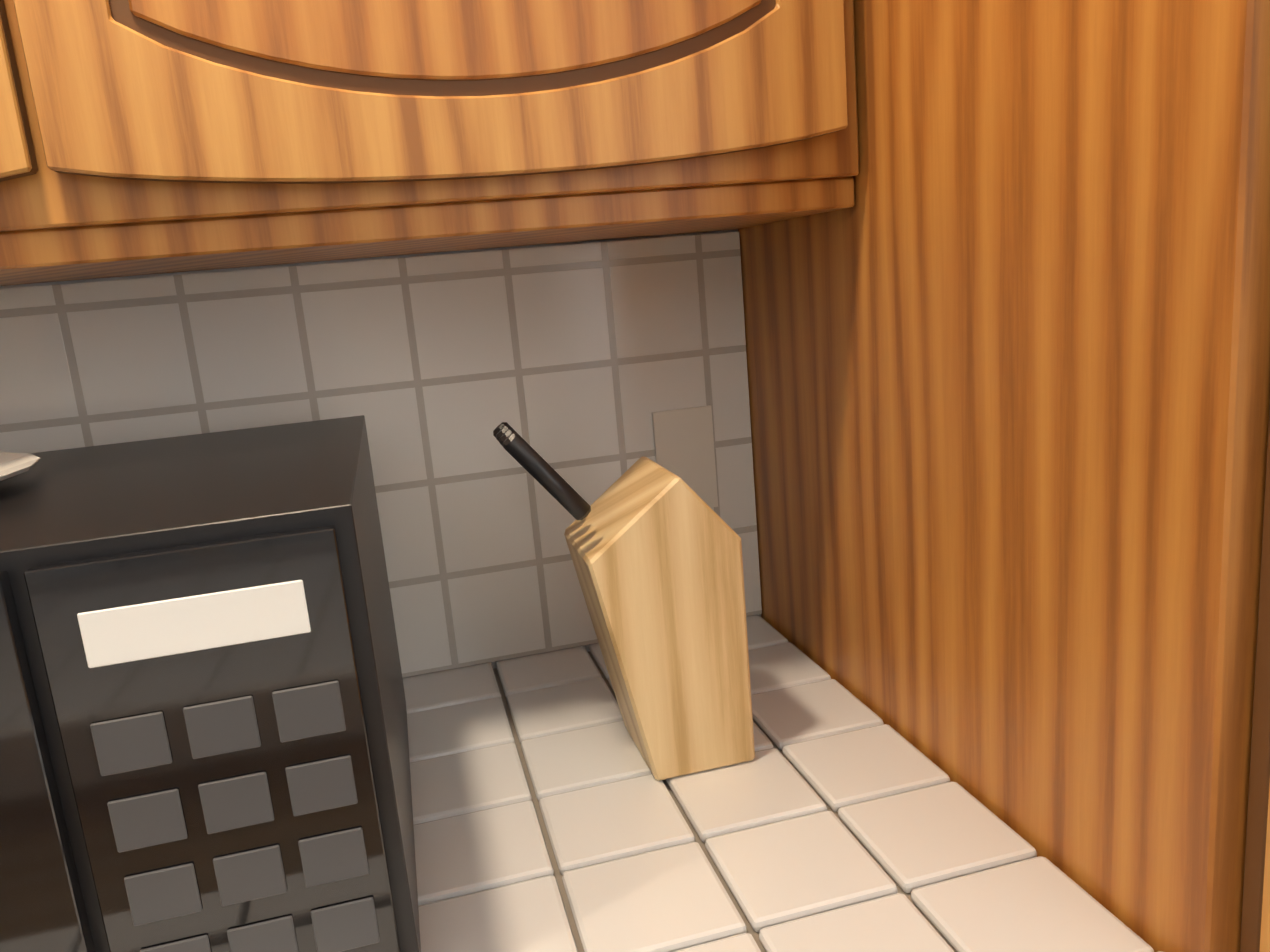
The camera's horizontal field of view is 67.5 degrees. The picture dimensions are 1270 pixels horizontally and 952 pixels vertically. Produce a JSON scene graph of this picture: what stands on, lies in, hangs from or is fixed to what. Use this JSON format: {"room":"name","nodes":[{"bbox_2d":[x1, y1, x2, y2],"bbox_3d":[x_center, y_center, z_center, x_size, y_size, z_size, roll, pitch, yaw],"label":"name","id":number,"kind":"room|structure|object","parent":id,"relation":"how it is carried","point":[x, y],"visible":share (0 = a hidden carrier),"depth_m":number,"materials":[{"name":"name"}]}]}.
{"room":"kitchen","nodes":[
{"label":"kitchen","id":0,"kind":"room"},
{"bbox_2d":[0,229,760,668],"bbox_3d":[-0.100,-0.030,1.125,8.800,2.280,0.100,-8,12,-13],"label":"wall","id":1,"kind":"structure","parent":0,"point":[364,259],"depth_m":0.99,"materials":[{"name":"ceramic tile"},{"name":"grout"}]},
{"bbox_2d":[0,232,761,677],"bbox_3d":[-0.447,0.026,0.983,1.209,0.456,0.011,-8,12,-13],"label":"backsplash","id":2,"kind":"structure","parent":1,"relation":"attached to","point":[574,366],"depth_m":1.03,"materials":[{"name":"white tile"}]},
{"bbox_2d":[652,405,717,507],"bbox_3d":[0.059,-0.018,1.100,0.070,0.120,0.006,-8,12,-13],"label":"electrical outlet","id":3,"kind":"object","parent":2,"relation":"attached to","point":[684,444],"visible":0.71,"depth_m":1.09,"materials":[{"name":"white plastic"}]},
{"bbox_2d":[0,0,858,285],"bbox_3d":[-0.464,-0.611,0.690,1.209,0.903,0.328,-8,12,-13],"label":"upper cabinet","id":4,"kind":"object","parent":1,"relation":"attached to","point":[142,137],"visible":1,"depth_m":0.69,"materials":[{"name":"brown wood"}]},
{"bbox_3d":[-0.093,1.734,-1.560,7.100,0.050,6.200,-8,12,-13],"label":"floor","id":5,"kind":"structure","parent":0,"visible":0},
{"bbox_2d":[403,615,1163,951],"bbox_3d":[-0.303,0.754,0.798,1.209,0.920,0.696,-8,12,-13],"label":"countertop","id":6,"kind":"structure","parent":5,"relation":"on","point":[551,813],"depth_m":0.72,"materials":[{"name":"white tile"}]},
{"bbox_2d":[0,415,420,951],"bbox_3d":[-0.529,0.177,0.658,0.700,0.310,0.424,-8,12,-13],"label":"microwave","id":7,"kind":"object","parent":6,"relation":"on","point":[204,745],"visible":1,"depth_m":0.52,"materials":[{"name":"black plastic"}]},
{"bbox_2d":[0,452,39,481],"bbox_3d":[-0.544,0.018,0.626,0.264,0.015,0.264,-8,12,-13],"label":"plate","id":8,"kind":"object","parent":7,"relation":"on","point":[12,464],"visible":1,"depth_m":0.69,"materials":[{"name":"white ceramic"}]},
{"bbox_2d":[493,422,754,780],"bbox_3d":[-0.011,0.099,0.820,0.184,0.308,0.110,-8,12,-13],"label":"knife block","id":9,"kind":"object","parent":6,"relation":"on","point":[655,549],"visible":1,"depth_m":0.78,"materials":[{"name":"brown wood"}]},
{"bbox_2d":[738,0,1269,951],"bbox_3d":[0.668,-0.049,0.904,0.979,2.278,0.698,-8,12,-13],"label":"pantry cabinet","id":10,"kind":"object","parent":5,"relation":"on","point":[1006,318],"visible":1,"depth_m":0.60,"materials":[{"name":"brown wood"}]}
]}

